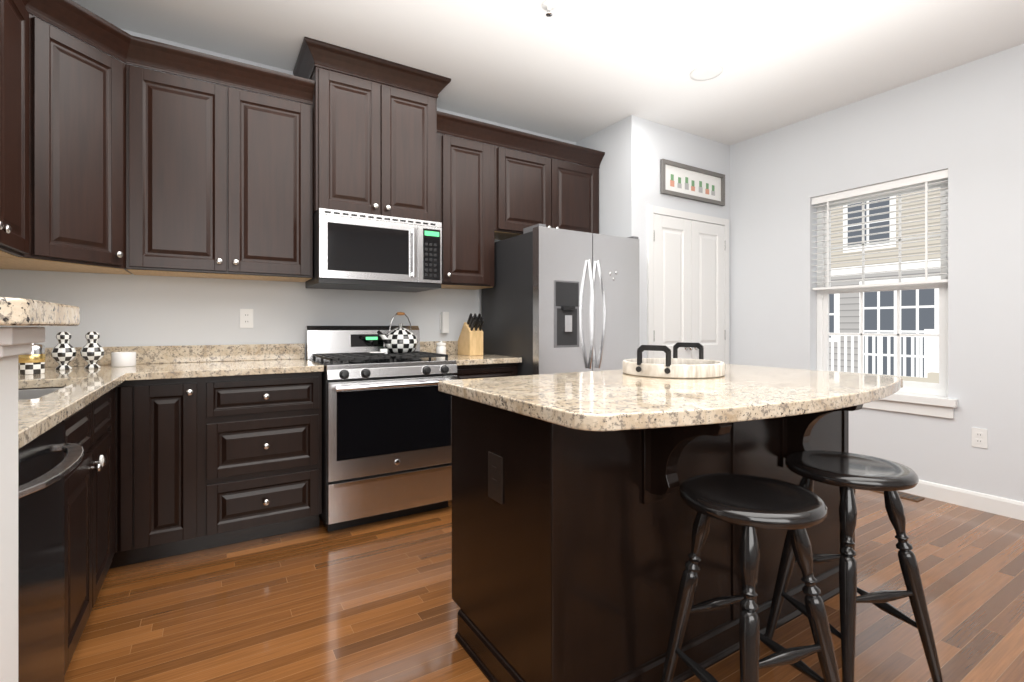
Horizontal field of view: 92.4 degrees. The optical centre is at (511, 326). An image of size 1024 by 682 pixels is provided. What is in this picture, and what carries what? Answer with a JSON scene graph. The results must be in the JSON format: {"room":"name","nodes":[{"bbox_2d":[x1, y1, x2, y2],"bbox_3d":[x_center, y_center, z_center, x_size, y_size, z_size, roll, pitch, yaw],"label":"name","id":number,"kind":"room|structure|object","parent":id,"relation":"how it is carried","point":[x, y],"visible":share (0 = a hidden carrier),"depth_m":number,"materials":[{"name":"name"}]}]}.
{"room":"kitchen","nodes":[
{"label":"kitchen","id":0,"kind":"room"},
{"bbox_2d":[0,327,44,681],"bbox_3d":[-1.206,0.563,0.635,0.855,1.124,0.185,0,0,-32],"label":"wall","id":1,"kind":"structure","parent":0,"point":[15,342],"depth_m":0.85,"materials":[{"name":"white paint"}]},
{"bbox_2d":[0,297,79,325],"bbox_3d":[-1.170,-0.021,0.619,0.900,0.040,0.400,0,0,-32],"label":"countertop","id":2,"kind":"structure","parent":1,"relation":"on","point":[21,312],"depth_m":0.74,"materials":[{"name":"stone"}]},
{"bbox_2d":[0,13,575,358],"bbox_3d":[-1.490,-0.260,3.239,7.600,2.770,0.200,0,0,-32],"label":"wall","id":3,"kind":"structure","parent":0,"point":[116,310],"depth_m":2.94,"materials":[{"name":"white paint"}]},
{"bbox_2d":[0,0,51,263],"bbox_3d":[-1.958,-0.869,1.689,0.376,1.152,0.849,0,0,-32],"label":"upper cabinet","id":4,"kind":"object","parent":3,"relation":"attached to","point":[23,35],"depth_m":2.02,"materials":[{"name":"brown wood"}]},
{"bbox_2d":[0,0,147,274],"bbox_3d":[-2.163,-0.869,2.313,0.680,1.152,0.669,0,0,-32],"label":"upper cabinet","id":5,"kind":"object","parent":3,"relation":"attached to","point":[109,164],"depth_m":2.32,"materials":[{"name":"brown wood"}]},
{"bbox_2d":[144,38,314,281],"bbox_3d":[-1.658,-0.869,2.796,0.946,1.152,0.375,0,0,-32],"label":"upper cabinet","id":6,"kind":"object","parent":3,"relation":"attached to","point":[228,171],"depth_m":2.69,"materials":[{"name":"brown wood"}]},
{"bbox_2d":[240,309,252,327],"bbox_3d":[-1.636,-0.050,3.027,0.072,0.117,0.008,0,0,-32],"label":"electrical outlet","id":7,"kind":"object","parent":3,"relation":"attached to","point":[246,318],"visible":1,"depth_m":3.02,"materials":[{"name":"white plastic"}]},
{"bbox_2d":[293,37,450,221],"bbox_3d":[-0.908,-1.161,3.211,0.906,0.963,0.455,0,0,-32],"label":"upper cabinet","id":8,"kind":"object","parent":3,"relation":"attached to","point":[374,147],"visible":0.9,"depth_m":3.03,"materials":[{"name":"brown wood"}]},
{"bbox_2d":[305,208,441,291],"bbox_3d":[-0.892,-0.464,3.184,0.756,0.427,0.513,0,0,-32],"label":"microwave","id":9,"kind":"object","parent":8,"relation":"attached to","point":[360,251],"visible":0.98,"depth_m":2.98,"materials":[{"name":"silver plastic"}]},
{"bbox_2d":[440,312,448,332],"bbox_3d":[-0.507,-0.030,3.700,0.067,0.160,0.044,0,0,-32],"label":"electrical outlet","id":10,"kind":"object","parent":3,"relation":"attached to","point":[444,322],"visible":1,"depth_m":3.68,"materials":[{"name":"white plastic"}]},
{"bbox_2d":[437,111,496,289],"bbox_3d":[-0.409,-0.869,3.596,0.485,1.152,0.322,0,0,-32],"label":"upper cabinet","id":11,"kind":"object","parent":3,"relation":"attached to","point":[487,194],"depth_m":3.46,"materials":[{"name":"brown wood"}]},
{"bbox_2d":[497,127,604,239],"bbox_3d":[0.228,-1.075,3.988,1.011,0.739,0.322,0,0,-32],"label":"upper cabinet","id":12,"kind":"object","parent":3,"relation":"attached to","point":[532,189],"depth_m":3.82,"materials":[{"name":"brown wood"}]},
{"bbox_2d":[64,489,1023,681],"bbox_3d":[0.134,1.185,0.599,7.600,0.120,6.400,0,0,-32],"label":"floor","id":13,"kind":"structure","parent":0,"point":[371,602],"depth_m":1.94,"materials":[{"name":"brown wood"}]},
{"bbox_2d":[18,420,83,681],"bbox_3d":[-1.348,0.686,1.029,0.666,0.878,0.601,0,0,-32],"label":"dishwasher","id":14,"kind":"object","parent":13,"relation":"on","point":[45,466],"visible":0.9,"depth_m":1.22,"materials":[{"name":"black plastic"}]},
{"bbox_2d":[18,387,114,675],"bbox_3d":[-1.808,0.685,1.667,0.607,0.880,0.961,0,0,-32],"label":"base cabinet","id":15,"kind":"object","parent":13,"relation":"on","point":[89,516],"visible":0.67,"depth_m":1.65,"materials":[{"name":"brown wood"}]},
{"bbox_2d":[18,346,137,448],"bbox_3d":[-1.771,0.056,1.657,0.660,0.376,2.198,0,0,-32],"label":"countertop","id":16,"kind":"structure","parent":15,"relation":"on","point":[81,389],"depth_m":1.75,"materials":[{"name":"stone"}]},
{"bbox_2d":[18,343,45,374],"bbox_3d":[-2.129,0.132,2.178,0.088,0.154,0.088,0,0,-32],"label":"canister","id":17,"kind":"object","parent":16,"relation":"on","point":[34,361],"visible":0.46,"depth_m":2.15,"materials":[{"name":"ceramic"}]},
{"bbox_2d":[51,331,76,369],"bbox_3d":[-2.182,0.116,2.391,0.095,0.186,0.095,0,0,-32],"label":"shaker","id":18,"kind":"object","parent":16,"relation":"on","point":[63,353],"visible":1,"depth_m":2.37,"materials":[{"name":"ceramic"}]},
{"bbox_2d":[80,331,104,368],"bbox_3d":[-2.097,0.116,2.455,0.095,0.186,0.095,0,0,-32],"label":"shaker","id":19,"kind":"object","parent":16,"relation":"on","point":[92,351],"visible":1,"depth_m":2.43,"materials":[{"name":"ceramic"}]},
{"bbox_2d":[111,352,135,366],"bbox_3d":[-2.048,0.172,2.591,0.104,0.073,0.104,0,0,-32],"label":"jar","id":20,"kind":"object","parent":16,"relation":"on","point":[122,359],"visible":1,"depth_m":2.55,"materials":[{"name":"white ceramic"}]},
{"bbox_2d":[109,379,152,568],"bbox_3d":[-2.159,0.685,2.352,0.729,0.880,0.608,0,0,-32],"label":"base cabinet","id":21,"kind":"object","parent":13,"relation":"on","point":[133,398],"depth_m":2.26,"materials":[{"name":"brown wood"}]},
{"bbox_2d":[153,377,204,559],"bbox_3d":[-1.810,0.685,2.566,0.325,0.880,0.608,0,0,-32],"label":"base cabinet","id":22,"kind":"object","parent":13,"relation":"on","point":[202,463],"depth_m":2.35,"materials":[{"name":"brown wood"}]},
{"bbox_2d":[205,372,321,548],"bbox_3d":[-1.466,0.685,2.778,0.636,0.880,0.608,0,0,-32],"label":"base cabinet","id":23,"kind":"object","parent":13,"relation":"on","point":[263,433],"depth_m":2.54,"materials":[{"name":"brown wood"}]},
{"bbox_2d":[134,343,323,379],"bbox_3d":[-1.540,0.177,2.708,0.835,0.134,0.651,0,0,-32],"label":"countertop","id":24,"kind":"structure","parent":23,"relation":"on","point":[180,361],"depth_m":2.79,"materials":[{"name":"stone"}]},
{"bbox_2d":[306,326,456,531],"bbox_3d":[-0.821,0.560,3.070,0.756,1.130,0.766,0,0,-32],"label":"range","id":25,"kind":"object","parent":13,"relation":"on","point":[386,436],"visible":0.94,"depth_m":2.79,"materials":[{"name":"silver metal"}]},
{"bbox_2d":[369,349,387,354],"bbox_3d":[-0.832,0.157,3.057,0.110,0.033,0.100,0,0,-32],"label":"spoon rest","id":26,"kind":"object","parent":25,"relation":"on","point":[383,351],"visible":1,"depth_m":3.03,"materials":[{"name":"white ceramic"}]},
{"bbox_2d":[377,312,417,352],"bbox_3d":[-0.777,0.037,3.285,0.297,0.272,0.230,0,0,-32],"label":"kettle","id":27,"kind":"object","parent":25,"relation":"on","point":[400,339],"visible":1,"depth_m":3.22,"materials":[{"name":"ceramic"}]},
{"bbox_2d":[454,363,516,379],"bbox_3d":[-0.318,0.685,3.466,0.505,0.879,0.639,0,0,-32],"label":"base cabinet","id":28,"kind":"object","parent":13,"relation":"on","point":[485,371],"visible":0.06,"depth_m":3.23,"materials":[{"name":"brown wood"}]},
{"bbox_2d":[420,341,521,365],"bbox_3d":[-0.315,0.177,3.462,0.505,0.134,0.648,0,0,-32],"label":"countertop","id":29,"kind":"structure","parent":28,"relation":"on","point":[450,346],"depth_m":3.33,"materials":[{"name":"stone"}]},
{"bbox_2d":[436,341,445,353],"bbox_3d":[-0.511,0.156,3.537,0.072,0.106,0.072,0,0,-32],"label":"jar","id":30,"kind":"object","parent":29,"relation":"on","point":[440,348],"visible":0.71,"depth_m":3.51,"materials":[{"name":"white ceramic"}]},
{"bbox_2d":[458,313,484,355],"bbox_3d":[-0.293,0.057,3.584,0.110,0.303,0.247,0,0,-32],"label":"knife block","id":31,"kind":"object","parent":29,"relation":"on","point":[470,341],"visible":1,"depth_m":3.53,"materials":[{"name":"brown wood"}]},
{"bbox_2d":[482,224,638,375],"bbox_3d":[0.375,0.230,3.702,0.906,1.790,0.867,0,0,-32],"label":"fridge","id":32,"kind":"object","parent":13,"relation":"on","point":[555,300],"visible":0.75,"depth_m":3.37,"materials":[{"name":"grey metal"}]},
{"bbox_2d":[452,395,862,681],"bbox_3d":[0.671,0.685,1.913,1.642,0.879,0.938,0,0,-32],"label":"kitchen island","id":33,"kind":"object","parent":13,"relation":"on","point":[570,557],"visible":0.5,"depth_m":1.50,"materials":[{"name":"brown wood"}]},
{"bbox_2d":[488,452,502,503],"bbox_3d":[-0.054,0.479,1.559,0.008,0.145,0.085,0,0,-32],"label":"outlet","id":34,"kind":"object","parent":33,"relation":"attached to","point":[495,477],"visible":1,"depth_m":1.55,"materials":[{"name":"grey"}]},
{"bbox_2d":[438,364,902,430],"bbox_3d":[0.700,0.225,1.875,1.688,0.040,1.000,0,0,-32],"label":"island countertop","id":35,"kind":"structure","parent":33,"relation":"on","point":[610,400],"depth_m":1.50,"materials":[{"name":"stone"}]},
{"bbox_2d":[623,342,724,378],"bbox_3d":[0.695,0.140,2.130,0.453,0.129,0.420,0,0,-32],"label":"tray","id":36,"kind":"object","parent":35,"relation":"on","point":[668,366],"visible":1,"depth_m":1.98,"materials":[{"name":"white wood"}]},
{"bbox_2d":[661,473,840,681],"bbox_3d":[0.650,0.787,1.345,0.361,0.675,0.361,0,0,-18],"label":"stool","id":37,"kind":"object","parent":13,"relation":"on","point":[750,504],"visible":1,"depth_m":1.27,"materials":[{"name":"black paint"}]},
{"bbox_2d":[765,450,942,681],"bbox_3d":[1.108,0.787,1.621,0.361,0.675,0.361,0,0,-10],"label":"stool","id":38,"kind":"object","parent":13,"relation":"on","point":[847,474],"visible":0.85,"depth_m":1.51,"materials":[{"name":"black paint"}]},
{"bbox_2d":[876,491,924,501],"bbox_3d":[2.571,1.121,3.308,0.110,0.007,0.300,0,0,-32],"label":"floor air vent","id":39,"kind":"object","parent":13,"relation":"in","point":[909,496],"visible":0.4,"depth_m":3.23,"materials":[{"name":"brown"}]},
{"bbox_2d":[72,0,1023,145],"bbox_3d":[0.134,-1.705,0.599,7.600,0.120,6.400,0,0,-32],"label":"ceiling","id":40,"kind":"structure","parent":0,"point":[576,71],"depth_m":2.87,"materials":[{"name":"white paint"}]},
{"bbox_2d":[541,0,556,16],"bbox_3d":[0.190,-1.620,2.512,0.080,0.050,0.080,0,0,-32],"label":"sprinkler","id":41,"kind":"object","parent":40,"relation":"attached to","point":[548,6],"depth_m":2.50,"materials":[{"name":"white metal"}]},
{"bbox_2d":[690,64,722,80],"bbox_3d":[1.258,-1.642,3.181,0.200,0.006,0.200,0,0,-32],"label":"recessed light","id":42,"kind":"object","parent":40,"relation":"in","point":[706,72],"visible":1,"depth_m":3.17,"materials":[{"name":"white"}]},
{"bbox_2d":[576,115,729,363],"bbox_3d":[1.279,-0.260,4.429,1.235,2.770,0.675,0,0,-32],"label":"wall","id":43,"kind":"structure","parent":0,"point":[635,149],"depth_m":3.97,"materials":[{"name":"white paint"}]},
{"bbox_2d":[647,205,728,363],"bbox_3d":[1.532,0.080,4.143,1.031,2.090,0.078,0,0,-32],"label":"door","id":44,"kind":"structure","parent":43,"relation":"attached to","point":[687,277],"depth_m":4.14,"materials":[{"name":"white wood"}]},
{"bbox_2d":[660,159,724,205],"bbox_3d":[1.553,-1.218,4.184,0.805,0.275,0.028,0,0,-32],"label":"picture frame","id":45,"kind":"object","parent":43,"relation":"attached to","point":[681,180],"visible":1,"depth_m":4.17,"materials":[{"name":"white wood"}]},
{"bbox_2d":[730,44,1023,501],"bbox_3d":[3.285,-0.260,2.538,0.200,2.770,6.400,0,0,-32],"label":"wall","id":46,"kind":"structure","parent":0,"point":[963,124],"depth_m":3.21,"materials":[{"name":"white paint"}]},
{"bbox_2d":[817,180,957,418],"bbox_3d":[2.620,-0.215,3.538,0.205,1.600,0.950,0,0,-32],"label":"window","id":47,"kind":"structure","parent":46,"relation":"in","point":[940,388],"depth_m":3.42,"materials":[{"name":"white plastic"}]},
{"bbox_2d":[812,169,947,289],"bbox_3d":[2.610,-0.650,3.531,0.060,0.726,0.842,0,0,-32],"label":"window blind","id":48,"kind":"object","parent":47,"relation":"attached to","point":[910,182],"visible":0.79,"depth_m":3.47,"materials":[{"name":"white plastic"}]},
{"bbox_2d":[900,480,1023,520],"bbox_3d":[3.421,1.073,2.113,0.014,0.105,5.515,0,0,-32],"label":"baseboard","id":49,"kind":"structure","parent":46,"relation":"attached to","point":[1006,507],"depth_m":3.04,"materials":[{"name":"white wood"}]},
{"bbox_2d":[972,427,986,448],"bbox_3d":[2.869,0.684,3.014,0.008,0.117,0.072,0,0,-32],"label":"electrical outlet","id":50,"kind":"object","parent":46,"relation":"attached to","point":[979,437],"visible":1,"depth_m":3.01,"materials":[{"name":"white plastic"}]},
{"label":"outside","id":51,"kind":"structure","parent":0,"visible":0},
{"bbox_3d":[13.975,5.225,9.114,24.700,0.200,34.000,0,0,-32],"label":"ground","id":52,"kind":"structure","parent":51,"visible":0},
{"bbox_2d":[829,188,939,376],"bbox_3d":[12.016,0.625,7.909,3.300,9.000,26.000,0,0,-32],"label":"facade","id":53,"kind":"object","parent":52,"relation":"on","point":[919,311],"visible":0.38,"depth_m":11.10,"materials":[{"name":"white"}]},
{"bbox_2d":[829,329,947,396],"bbox_3d":[8.231,2.585,6.713,4.600,5.080,14.070,0,0,-32],"label":"railing","id":54,"kind":"object","parent":52,"relation":"on","point":[931,359],"visible":0.06,"depth_m":8.77,"materials":[{"name":"white wood"}]}
]}

